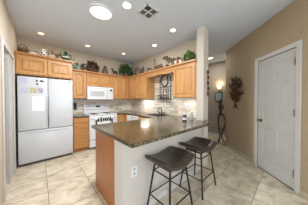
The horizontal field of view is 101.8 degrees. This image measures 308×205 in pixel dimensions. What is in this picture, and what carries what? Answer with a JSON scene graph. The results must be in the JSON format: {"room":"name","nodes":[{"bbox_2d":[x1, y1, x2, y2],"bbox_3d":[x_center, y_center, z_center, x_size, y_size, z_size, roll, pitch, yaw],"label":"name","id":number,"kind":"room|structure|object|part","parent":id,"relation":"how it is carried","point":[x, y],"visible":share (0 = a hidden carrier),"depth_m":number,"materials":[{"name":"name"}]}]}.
{"room":"kitchen","nodes":[
{"label":"kitchen","id":0,"kind":"room"},
{"bbox_2d":[0,0,17,204],"bbox_3d":[-2.233,-0.095,1.832,0.120,2.740,2.720,-1,1,-42],"label":"wall","id":1,"kind":"structure","parent":0,"point":[7,30],"depth_m":1.88,"materials":[{"name":"beige paint"}]},
{"bbox_2d":[0,36,15,202],"bbox_3d":[-2.247,0.216,1.953,0.018,2.115,1.020,-1,1,-42],"label":"trim","id":2,"kind":"structure","parent":1,"relation":"attached to","point":[3,42],"depth_m":1.60,"materials":[{"name":"white paint"}]},
{"bbox_2d":[4,53,13,183],"bbox_3d":[-2.299,0.252,1.909,0.118,2.020,0.856,-1,1,-42],"label":"door","id":3,"kind":"structure","parent":1,"relation":"in","point":[8,64],"depth_m":1.97,"materials":[{"name":"grey paint"}]},
{"bbox_3d":[-2.276,0.253,1.858,0.082,2.020,0.106,-1,1,-42],"label":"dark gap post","id":4,"kind":"part","parent":3,"relation":"part of","materials":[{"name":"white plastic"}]},
{"bbox_2d":[18,38,131,76],"bbox_3d":[-1.193,-0.134,4.709,5.600,2.740,0.120,-1,1,-42],"label":"wall","id":5,"kind":"structure","parent":0,"point":[79,57],"depth_m":3.68,"materials":[{"name":"beige paint"}]},
{"bbox_2d":[14,50,75,79],"bbox_3d":[-2.503,-0.778,2.957,1.007,0.427,0.678,-1,1,-42],"label":"upper cabinet","id":6,"kind":"object","parent":5,"relation":"attached to","point":[26,64],"visible":0.99,"depth_m":2.68,"materials":[{"name":"brown wood"}]},
{"bbox_2d":[17,44,28,52],"bbox_3d":[-2.670,-1.085,2.557,0.183,0.197,0.162,-1,1,-42],"label":"basket","id":7,"kind":"object","parent":6,"relation":"on","point":[20,49],"visible":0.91,"depth_m":2.52,"materials":[{"name":"brown wicker"}]},
{"bbox_3d":[-2.497,-0.747,2.571,0.450,0.345,0.021,-1,1,-42],"label":"door","id":8,"kind":"part","parent":6,"relation":"part of","materials":[{"name":"brown wood"}]},
{"bbox_2d":[41,49,47,56],"bbox_3d":[-2.446,-1.085,2.804,0.125,0.190,0.109,0,1,-10],"label":"pitcher","id":9,"kind":"object","parent":6,"relation":"on","point":[43,53],"visible":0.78,"depth_m":2.77,"materials":[{"name":"beige ceramic"}]},
{"bbox_3d":[-2.300,-0.953,2.721,0.992,0.072,0.060,-1,1,-42],"label":"crown moulding","id":10,"kind":"part","parent":6,"relation":"part of","materials":[{"name":"brown wood"}]},
{"bbox_3d":[-2.156,-0.751,2.883,0.445,0.345,0.021,-1,1,-42],"label":"door","id":11,"kind":"part","parent":6,"relation":"part of","materials":[{"name":"brown wood"}]},
{"bbox_2d":[60,51,70,59],"bbox_3d":[-2.137,-1.125,3.031,0.191,0.263,0.151,0,1,-5],"label":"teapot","id":12,"kind":"object","parent":6,"relation":"on","point":[65,56],"visible":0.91,"depth_m":2.98,"materials":[{"name":"green ceramic"}]},
{"bbox_2d":[71,69,86,98],"bbox_3d":[-2.130,-0.494,3.491,0.376,0.770,0.377,-1,1,-42],"label":"upper cabinet","id":13,"kind":"object","parent":5,"relation":"attached to","point":[78,76],"visible":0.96,"depth_m":3.39,"materials":[{"name":"brown wood"}]},
{"bbox_3d":[-2.007,-0.842,3.385,0.331,0.072,0.060,-1,1,-42],"label":"crown moulding","id":14,"kind":"part","parent":13,"relation":"part of","materials":[{"name":"brown wood"}]},
{"bbox_2d":[86,71,112,87],"bbox_3d":[-1.711,-0.676,3.873,0.758,0.417,0.377,-1,1,-42],"label":"upper cabinet","id":15,"kind":"object","parent":5,"relation":"attached to","point":[95,79],"visible":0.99,"depth_m":3.73,"materials":[{"name":"brown wood"}]},
{"bbox_2d":[85,60,99,71],"bbox_3d":[-1.827,-1.068,3.737,0.458,0.370,0.330,-1,1,-42],"label":"flower basket","id":16,"kind":"object","parent":15,"relation":"on","point":[91,63],"visible":0.98,"depth_m":3.66,"materials":[{"name":"brown wicker"}]},
{"bbox_2d":[87,68,98,71],"bbox_3d":[-1.823,-0.933,3.742,0.330,0.100,0.245,-1,1,-42],"label":"bowl","id":17,"kind":"object","parent":16,"relation":"on","point":[89,69],"depth_m":3.65,"materials":[{"name":"brown wicker"}]},
{"bbox_3d":[-1.754,-0.648,3.646,0.357,0.342,0.021,-1,1,-42],"label":"door","id":18,"kind":"part","parent":15,"relation":"part of","materials":[{"name":"brown wood"}]},
{"bbox_2d":[84,86,112,99],"bbox_3d":[-1.693,-0.272,3.861,0.752,0.384,0.426,-1,1,-42],"label":"microwave","id":19,"kind":"object","parent":15,"relation":"attached to","point":[92,93],"visible":0.94,"depth_m":3.69,"materials":[{"name":"white plastic"}]},
{"bbox_3d":[-1.648,-0.276,3.676,0.564,0.363,0.026,-1,1,-42],"label":"door","id":20,"kind":"part","parent":19,"relation":"part of","materials":[{"name":"white plastic"}]},
{"bbox_3d":[-1.371,-0.280,3.930,0.179,0.363,0.026,-1,1,-42],"label":"control panel","id":21,"kind":"part","parent":19,"relation":"part of","materials":[{"name":"white plastic"}]},
{"bbox_3d":[-1.604,-0.847,3.754,0.758,0.072,0.060,-1,1,-42],"label":"crown moulding","id":22,"kind":"part","parent":15,"relation":"part of","materials":[{"name":"brown wood"}]},
{"bbox_2d":[101,66,107,73],"bbox_3d":[-1.548,-1.021,3.963,0.198,0.271,0.173,0,1,24],"label":"figurine","id":23,"kind":"object","parent":15,"relation":"on","point":[104,70],"visible":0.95,"depth_m":3.92,"materials":[{"name":"brown ceramic"}]},
{"bbox_3d":[-1.480,-0.652,3.897,0.358,0.342,0.021,-1,1,-42],"label":"door","id":24,"kind":"part","parent":15,"relation":"part of","materials":[{"name":"brown wood"}]},
{"bbox_2d":[73,99,131,113],"bbox_3d":[-1.639,0.113,4.214,2.069,0.460,0.011,-1,1,-42],"label":"backsplash","id":25,"kind":"structure","parent":5,"relation":"attached to","point":[115,105],"depth_m":4.33,"materials":[{"name":"tile"}]},
{"bbox_2d":[112,75,128,98],"bbox_3d":[-1.091,-0.507,4.442,0.917,0.770,0.377,-1,1,-42],"label":"upper cabinet","id":26,"kind":"object","parent":5,"relation":"attached to","point":[120,84],"visible":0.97,"depth_m":4.21,"materials":[{"name":"brown wood"}]},
{"bbox_3d":[-1.220,-0.478,4.137,0.285,0.696,0.021,-1,1,-42],"label":"door","id":27,"kind":"part","parent":26,"relation":"part of","materials":[{"name":"brown wood"}]},
{"bbox_3d":[-1.120,-0.853,4.197,0.550,0.072,0.060,-1,1,-42],"label":"crown moulding","id":28,"kind":"part","parent":26,"relation":"part of","materials":[{"name":"brown wood"}]},
{"bbox_3d":[-1.005,-0.480,4.333,0.273,0.696,0.021,-1,1,-42],"label":"door","id":29,"kind":"part","parent":26,"relation":"part of","materials":[{"name":"brown wood"}]},
{"bbox_2d":[119,64,133,76],"bbox_3d":[-0.982,-1.156,4.492,0.654,0.525,0.421,-1,1,-42],"label":"ivy plant","id":30,"kind":"object","parent":26,"relation":"on","point":[126,72],"visible":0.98,"depth_m":4.40,"materials":[{"name":"green plant"}]},
{"bbox_2d":[5,0,293,63],"bbox_3d":[0.092,-1.496,0.471,10.000,0.100,8.200,-1,1,-42],"label":"ceiling","id":31,"kind":"structure","parent":0,"point":[67,24],"depth_m":2.36,"materials":[{"name":"paint"}]},
{"bbox_2d":[88,3,113,20],"bbox_3d":[-0.861,-1.445,2.039,0.392,0.044,0.392,-1,1,-42],"label":"ceiling light","id":32,"kind":"object","parent":31,"relation":"attached to","point":[99,11],"visible":1,"depth_m":1.99,"materials":[{"name":"white plastic"}]},
{"bbox_2d":[90,6,111,19],"bbox_3d":[-0.861,-1.444,2.040,0.328,0.043,0.328,-1,1,-42],"label":"diffuser","id":33,"kind":"object","parent":32,"relation":"attached to","point":[98,12],"depth_m":2.00,"materials":[{"name":"white plastic"}]},
{"bbox_2d":[122,1,131,9],"bbox_3d":[-0.408,-1.457,1.885,0.153,0.015,0.153,-1,1,-42],"label":"recessed light","id":34,"kind":"object","parent":31,"relation":"in","point":[127,5],"visible":1,"depth_m":1.87,"materials":[{"name":"white plastic"}]},
{"bbox_2d":[137,3,158,19],"bbox_3d":[-0.094,-1.460,2.023,0.250,0.013,0.260,-1,1,-42],"label":"ceiling vent","id":35,"kind":"object","parent":31,"relation":"in","point":[147,11],"visible":1,"depth_m":2.01,"materials":[{"name":"white plastic"}]},
{"bbox_2d":[3,134,307,204],"bbox_3d":[0.092,1.343,0.509,10.000,0.100,8.200,-1,1,-42],"label":"floor","id":36,"kind":"structure","parent":0,"point":[69,179],"depth_m":1.90,"materials":[{"name":"tile"}]},
{"bbox_2d":[17,76,72,166],"bbox_3d":[-2.498,0.368,2.942,0.904,1.785,0.675,-1,1,-42],"label":"refrigerator","id":37,"kind":"object","parent":36,"relation":"on","point":[47,134],"visible":0.99,"depth_m":2.68,"materials":[{"name":"white metal"}]},
{"bbox_2d":[19,77,27,83],"bbox_3d":[-2.552,-0.426,2.446,0.115,0.125,0.002,-1,1,-42],"label":"note","id":38,"kind":"object","parent":37,"relation":"attached to","point":[22,80],"visible":1,"depth_m":2.44,"materials":[{"name":"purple paper"}]},
{"bbox_2d":[20,87,27,92],"bbox_3d":[-2.543,-0.238,2.457,0.110,0.110,0.002,-1,1,-42],"label":"note","id":39,"kind":"object","parent":37,"relation":"attached to","point":[22,90],"visible":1,"depth_m":2.45,"materials":[{"name":"purple paper"}]},
{"bbox_3d":[-2.471,0.020,2.570,0.448,1.080,0.062,-1,1,-42],"label":"door","id":40,"kind":"part","parent":37,"relation":"part of","materials":[{"name":"white metal"}]},
{"bbox_2d":[29,87,36,92],"bbox_3d":[-2.453,-0.247,2.540,0.105,0.115,0.002,-1,1,-42],"label":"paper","id":41,"kind":"object","parent":37,"relation":"attached to","point":[31,89],"visible":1,"depth_m":2.53,"materials":[{"name":"yellow paper"}]},
{"bbox_2d":[32,96,43,110],"bbox_3d":[-2.397,0.025,2.594,0.185,0.300,0.002,-1,1,-42],"label":"paper sheet","id":42,"kind":"object","parent":37,"relation":"attached to","point":[37,101],"visible":1,"depth_m":2.59,"materials":[{"name":"white paper"}]},
{"bbox_3d":[-2.303,0.892,2.736,0.904,0.642,0.062,-1,1,-42],"label":"freezer drawer","id":43,"kind":"part","parent":37,"relation":"part of","materials":[{"name":"white metal"}]},
{"bbox_3d":[-2.135,0.016,2.878,0.448,1.080,0.062,-1,1,-42],"label":"door","id":44,"kind":"part","parent":37,"relation":"part of","materials":[{"name":"white metal"}]},
{"bbox_2d":[72,117,88,152],"bbox_3d":[-2.043,0.817,3.406,0.346,0.874,0.668,-1,1,-42],"label":"base cabinet","id":45,"kind":"object","parent":36,"relation":"on","point":[80,125],"visible":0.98,"depth_m":3.18,"materials":[{"name":"brown wood"}]},
{"bbox_2d":[73,114,88,117],"bbox_3d":[-2.046,0.359,3.401,0.352,0.038,0.642,-1,1,-42],"label":"countertop","id":46,"kind":"structure","parent":45,"relation":"on","point":[74,115],"depth_m":3.29,"materials":[{"name":"brown stone"}]},
{"bbox_3d":[-1.844,1.040,3.192,0.326,0.225,0.021,-1,1,-42],"label":"drawer","id":47,"kind":"part","parent":45,"relation":"part of","materials":[{"name":"brown wood"}]},
{"bbox_3d":[-1.844,0.804,3.189,0.326,0.215,0.021,-1,1,-42],"label":"drawer","id":48,"kind":"part","parent":45,"relation":"part of","materials":[{"name":"brown wood"}]},
{"bbox_3d":[-1.844,0.610,3.186,0.326,0.145,0.021,-1,1,-42],"label":"drawer","id":49,"kind":"part","parent":45,"relation":"part of","materials":[{"name":"brown wood"}]},
{"bbox_3d":[-1.844,0.460,3.184,0.326,0.125,0.021,-1,1,-42],"label":"drawer","id":50,"kind":"part","parent":45,"relation":"part of","materials":[{"name":"brown wood"}]},
{"bbox_2d":[83,104,116,148],"bbox_3d":[-1.599,0.654,3.759,0.772,1.190,0.716,-1,1,-42],"label":"range","id":51,"kind":"object","parent":36,"relation":"on","point":[93,110],"visible":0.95,"depth_m":3.72,"materials":[{"name":"white metal"}]},
{"bbox_3d":[-1.408,1.097,3.555,0.764,0.190,0.036,-1,1,-42],"label":"storage drawer","id":52,"kind":"part","parent":51,"relation":"part of","materials":[{"name":"white metal"}]},
{"bbox_2d":[83,112,116,115],"bbox_3d":[-1.620,0.336,3.778,0.772,0.017,0.654,-1,1,-42],"label":"cooktop","id":53,"kind":"object","parent":51,"relation":"in","point":[86,113],"depth_m":3.71,"materials":[{"name":"white metal"}]},
{"bbox_3d":[-1.408,0.682,3.550,0.764,0.610,0.036,-1,1,-42],"label":"oven door","id":54,"kind":"part","parent":51,"relation":"part of","materials":[{"name":"white metal"}]},
{"bbox_2d":[95,116,112,124],"bbox_3d":[-1.383,0.540,3.481,0.480,0.317,0.049,-1,1,-42],"label":"dish towel","id":55,"kind":"object","parent":51,"relation":"hanging from","point":[103,119],"visible":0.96,"depth_m":3.45,"materials":[{"name":"white fabric"}]},
{"bbox_2d":[95,130,114,204],"bbox_3d":[-0.177,0.834,2.143,1.373,0.874,0.688,-1,1,-42],"label":"base cabinet","id":56,"kind":"object","parent":36,"relation":"on","point":[105,183],"visible":0.1,"depth_m":1.61,"materials":[{"name":"brown wood"}]},
{"bbox_2d":[91,111,213,147],"bbox_3d":[-0.538,0.365,3.009,2.052,0.040,3.257,-1,1,-42],"label":"countertop","id":57,"kind":"structure","parent":56,"relation":"on","point":[132,133],"depth_m":1.81,"materials":[{"name":"brown stone"}]},
{"bbox_2d":[149,114,166,116],"bbox_3d":[0.058,0.445,3.394,0.376,0.198,0.576,-1,1,-42],"label":"sink","id":58,"kind":"object","parent":57,"relation":"in","point":[157,115],"visible":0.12,"depth_m":3.62,"materials":[{"name":"silver metal"}]},
{"bbox_2d":[117,114,126,121],"bbox_3d":[-0.944,0.805,4.305,0.909,0.874,0.805,-1,1,-42],"label":"base cabinet","id":59,"kind":"object","parent":36,"relation":"on","point":[123,117],"visible":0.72,"depth_m":3.92,"materials":[{"name":"brown wood"}]},
{"bbox_3d":[-1.050,0.765,3.916,0.205,0.755,0.021,-1,1,-42],"label":"door","id":60,"kind":"part","parent":59,"relation":"part of","materials":[{"name":"brown wood"}]},
{"bbox_2d":[127,115,137,120],"bbox_3d":[-0.397,0.812,3.860,0.690,0.872,0.582,-1,1,-42],"label":"dishwasher","id":61,"kind":"object","parent":36,"relation":"on","point":[129,117],"visible":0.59,"depth_m":3.65,"materials":[{"name":"white plastic"}]},
{"bbox_2d":[145,146,194,204],"bbox_3d":[0.189,0.938,1.473,0.474,0.684,0.406,-1,1,-42],"label":"bar stool","id":62,"kind":"object","parent":36,"relation":"on","point":[173,158],"visible":1,"depth_m":1.42,"materials":[{"name":"brown leather"}]},
{"bbox_3d":[-0.038,0.985,1.465,0.120,0.583,0.022,0,1,-3],"label":"leg","id":63,"kind":"part","parent":62,"relation":"part of","materials":[{"name":"black metal"}]},
{"bbox_3d":[0.189,0.648,1.469,0.486,0.108,0.420,-1,1,-42],"label":"seat","id":64,"kind":"part","parent":62,"relation":"part of","materials":[{"name":"brown leather"}]},
{"bbox_3d":[0.160,0.988,1.249,0.022,0.583,0.120,0,1,8],"label":"leg","id":65,"kind":"part","parent":62,"relation":"part of","materials":[{"name":"black metal"}]},
{"bbox_3d":[0.415,0.985,1.483,0.120,0.583,0.022,0,1,-3],"label":"leg","id":66,"kind":"part","parent":62,"relation":"part of","materials":[{"name":"black metal"}]},
{"bbox_2d":[179,137,216,199],"bbox_3d":[0.675,0.932,1.919,0.474,0.684,0.406,-1,1,-42],"label":"bar stool","id":67,"kind":"object","parent":36,"relation":"on","point":[204,145],"visible":0.98,"depth_m":1.87,"materials":[{"name":"brown leather"}]},
{"bbox_3d":[0.704,0.976,2.144,0.022,0.583,0.120,0,1,8],"label":"leg","id":68,"kind":"part","parent":67,"relation":"part of","materials":[{"name":"black metal"}]},
{"bbox_3d":[0.675,0.642,1.915,0.486,0.108,0.420,-1,1,-42],"label":"seat","id":69,"kind":"part","parent":67,"relation":"part of","materials":[{"name":"brown leather"}]},
{"bbox_3d":[0.646,0.982,1.695,0.022,0.583,0.120,0,1,8],"label":"leg","id":70,"kind":"part","parent":67,"relation":"part of","materials":[{"name":"black metal"}]},
{"bbox_3d":[0.902,0.979,1.928,0.120,0.583,0.022,0,1,-3],"label":"leg","id":71,"kind":"part","parent":67,"relation":"part of","materials":[{"name":"black metal"}]},
{"bbox_2d":[217,114,225,143],"bbox_3d":[2.034,0.808,3.826,0.247,0.884,0.260,-1,1,-42],"label":"plant stand","id":72,"kind":"object","parent":36,"relation":"on","point":[222,129],"visible":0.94,"depth_m":3.80,"materials":[{"name":"metal"}]},
{"bbox_3d":[1.979,0.812,3.805,0.137,0.877,0.049,-1,1,-42],"label":"leg","id":73,"kind":"part","parent":72,"relation":"part of","materials":[{"name":"metal"}]},
{"bbox_2d":[219,99,223,114],"bbox_3d":[2.054,0.135,3.839,0.132,0.460,0.130,-1,1,-42],"label":"sculpture","id":74,"kind":"object","parent":72,"relation":"on","point":[221,106],"visible":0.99,"depth_m":3.81,"materials":[{"name":"metal"}]},
{"bbox_3d":[2.117,0.812,3.814,0.138,0.877,0.034,0,1,26],"label":"leg","id":75,"kind":"part","parent":72,"relation":"part of","materials":[{"name":"metal"}]},
{"bbox_2d":[114,128,201,204],"bbox_3d":[0.246,0.837,1.938,1.721,0.874,0.180,-1,1,-42],"label":"wall","id":76,"kind":"structure","parent":0,"point":[134,190],"depth_m":1.46,"materials":[{"name":"white paint"}]},
{"bbox_2d":[131,165,136,177],"bbox_3d":[-0.219,0.761,1.384,0.070,0.115,0.008,-1,1,-42],"label":"outlet","id":77,"kind":"object","parent":76,"relation":"attached to","point":[134,168],"visible":1,"depth_m":1.38,"materials":[{"name":"white plastic"}]},
{"bbox_2d":[142,163,202,204],"bbox_3d":[0.309,1.232,1.870,1.728,0.085,0.014,-1,1,-42],"label":"baseboard","id":78,"kind":"structure","parent":76,"relation":"attached to","point":[165,191],"depth_m":1.81,"materials":[{"name":"white paint"}]},
{"bbox_2d":[132,38,196,98],"bbox_3d":[0.120,-0.123,3.918,0.130,2.740,2.820,-1,1,-42],"label":"wall","id":79,"kind":"structure","parent":0,"point":[180,50],"depth_m":3.58,"materials":[{"name":"beige paint"}]},
{"bbox_2d":[128,72,153,98],"bbox_3d":[-0.464,-0.503,4.157,0.377,0.770,1.008,-1,1,-42],"label":"upper cabinet","id":80,"kind":"object","parent":79,"relation":"attached to","point":[140,86],"visible":0.98,"depth_m":3.88,"materials":[{"name":"brown wood"}]},
{"bbox_3d":[-0.689,-0.479,4.197,0.021,0.696,0.470,-1,1,-42],"label":"door","id":81,"kind":"part","parent":80,"relation":"part of","materials":[{"name":"brown wood"}]},
{"bbox_3d":[-0.581,-0.851,4.045,0.060,0.072,1.008,-1,1,-42],"label":"crown moulding","id":82,"kind":"part","parent":80,"relation":"part of","materials":[{"name":"brown wood"}]},
{"bbox_2d":[136,66,143,73],"bbox_3d":[-0.446,-1.037,4.025,0.351,0.301,0.127,-1,1,-42],"label":"figurine","id":83,"kind":"object","parent":80,"relation":"on","point":[137,68],"visible":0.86,"depth_m":3.98,"materials":[{"name":"brown ceramic"}]},
{"bbox_3d":[-0.378,-0.474,3.858,0.021,0.696,0.421,-1,1,-42],"label":"door","id":84,"kind":"part","parent":80,"relation":"part of","materials":[{"name":"brown wood"}]},
{"bbox_2d":[145,65,172,77],"bbox_3d":[0.215,-0.797,3.411,0.377,0.162,0.994,-1,1,-42],"label":"valance","id":85,"kind":"object","parent":80,"relation":"attached to","point":[168,69],"visible":0.91,"depth_m":3.24,"materials":[{"name":"brown wood"}]},
{"bbox_2d":[163,56,171,65],"bbox_3d":[0.350,-1.045,3.192,0.210,0.339,0.324,-1,1,-42],"label":"topiary","id":86,"kind":"object","parent":85,"relation":"on","point":[167,59],"visible":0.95,"depth_m":3.17,"materials":[{"name":"plant"}]},
{"bbox_2d":[132,72,195,117],"bbox_3d":[0.108,-0.237,3.824,0.011,1.170,2.915,-1,1,-42],"label":"backsplash","id":87,"kind":"structure","parent":79,"relation":"attached to","point":[176,106],"depth_m":3.58,"materials":[{"name":"tile"}]},
{"bbox_2d":[157,74,171,99],"bbox_3d":[0.281,-0.451,3.532,0.123,0.736,0.450,-1,1,-42],"label":"plate rack","id":88,"kind":"object","parent":87,"relation":"attached to","point":[164,79],"visible":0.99,"depth_m":3.52,"materials":[{"name":"grey metal"}]},
{"bbox_2d":[157,95,171,99],"bbox_3d":[0.281,-0.148,3.536,0.122,0.130,0.450,-1,1,-42],"label":"shelf","id":89,"kind":"object","parent":88,"relation":"attached to","point":[167,96],"depth_m":3.47,"materials":[{"name":"grey metal"}]},
{"bbox_3d":[0.308,-0.618,3.568,0.016,0.296,0.236,-1,1,-42],"label":"plate","id":90,"kind":"part","parent":88,"relation":"part of","materials":[{"name":"grey ceramic"}]},
{"bbox_2d":[172,59,196,97],"bbox_3d":[0.751,-0.485,2.829,0.377,0.770,0.586,-1,1,-42],"label":"upper cabinet","id":91,"kind":"object","parent":79,"relation":"attached to","point":[184,73],"visible":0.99,"depth_m":2.69,"materials":[{"name":"brown wood"}]},
{"bbox_2d":[172,57,182,64],"bbox_3d":[0.548,-0.973,2.943,0.068,0.201,0.272,-1,1,-42],"label":"ornament","id":92,"kind":"object","parent":91,"relation":"on","point":[174,60],"visible":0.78,"depth_m":2.93,"materials":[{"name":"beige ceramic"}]},
{"bbox_3d":[0.634,-0.833,2.718,0.060,0.072,0.586,-1,1,-42],"label":"crown moulding","id":93,"kind":"part","parent":91,"relation":"part of","materials":[{"name":"brown wood"}]},
{"bbox_2d":[182,49,196,60],"bbox_3d":[0.786,-1.018,2.756,0.282,0.296,0.336,-1,1,-42],"label":"potted plant","id":94,"kind":"object","parent":91,"relation":"on","point":[189,53],"visible":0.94,"depth_m":2.71,"materials":[{"name":"green plant"}]},
{"bbox_2d":[196,26,207,166],"bbox_3d":[1.049,-0.106,2.668,0.203,2.740,0.513,0,1,29],"label":"wall column","id":95,"kind":"structure","parent":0,"point":[202,32],"depth_m":2.48,"materials":[{"name":"beige paint"}]},
{"bbox_2d":[207,70,209,95],"bbox_3d":[1.091,-0.384,2.517,0.085,0.540,0.028,-1,1,-42],"label":"wall hanging","id":96,"kind":"object","parent":95,"relation":"hanging from","point":[207,70],"depth_m":2.50,"materials":[{"name":"brown metal"}]},
{"bbox_2d":[208,60,225,134],"bbox_3d":[1.931,-0.141,5.236,0.120,2.740,3.320,-1,1,-42],"label":"wall","id":97,"kind":"structure","parent":0,"point":[217,71],"depth_m":4.70,"materials":[{"name":"beige paint"}]},
{"bbox_2d":[208,132,224,136],"bbox_3d":[1.841,1.187,5.253,0.014,0.085,3.200,-1,1,-42],"label":"baseboard","id":98,"kind":"structure","parent":97,"relation":"attached to","point":[212,133],"depth_m":4.72,"materials":[{"name":"white paint"}]},
{"bbox_2d":[215,92,221,100],"bbox_3d":[2.385,-0.212,4.627,0.028,0.340,0.250,-1,1,-42],"label":"framed picture","id":99,"kind":"object","parent":97,"relation":"attached to","point":[218,95],"visible":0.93,"depth_m":4.62,"materials":[{"name":"blue glass"}]},
{"bbox_2d":[225,0,307,193],"bbox_3d":[2.105,-0.103,2.461,0.120,2.740,2.405,0,1,3],"label":"wall","id":100,"kind":"structure","parent":0,"point":[289,25],"depth_m":2.48,"materials":[{"name":"beige paint"}]},
{"bbox_2d":[229,75,243,108],"bbox_3d":[2.054,-0.264,3.138,0.038,0.849,0.626,0,1,3],"label":"wall sculpture","id":101,"kind":"object","parent":100,"relation":"attached to","point":[234,96],"visible":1,"depth_m":3.14,"materials":[{"name":"brown metal"}]},
{"bbox_2d":[225,142,307,200],"bbox_3d":[2.038,1.224,2.482,0.014,0.085,2.405,0,1,3],"label":"baseboard","id":102,"kind":"structure","parent":100,"relation":"attached to","point":[303,194],"depth_m":2.73,"materials":[{"name":"beige paint"}]},
{"bbox_2d":[257,48,295,190],"bbox_3d":[2.028,0.241,2.122,0.124,2.060,0.697,0,1,3],"label":"door","id":103,"kind":"structure","parent":100,"relation":"in","point":[277,74],"depth_m":2.07,"materials":[{"name":"white paint"}]},
{"bbox_2d":[254,39,302,194],"bbox_3d":[2.021,0.205,2.124,0.018,2.132,0.837,0,1,3],"label":"trim","id":104,"kind":"structure","parent":100,"relation":"attached to","point":[299,44],"depth_m":1.75,"materials":[{"name":"white paint"}]}
]}

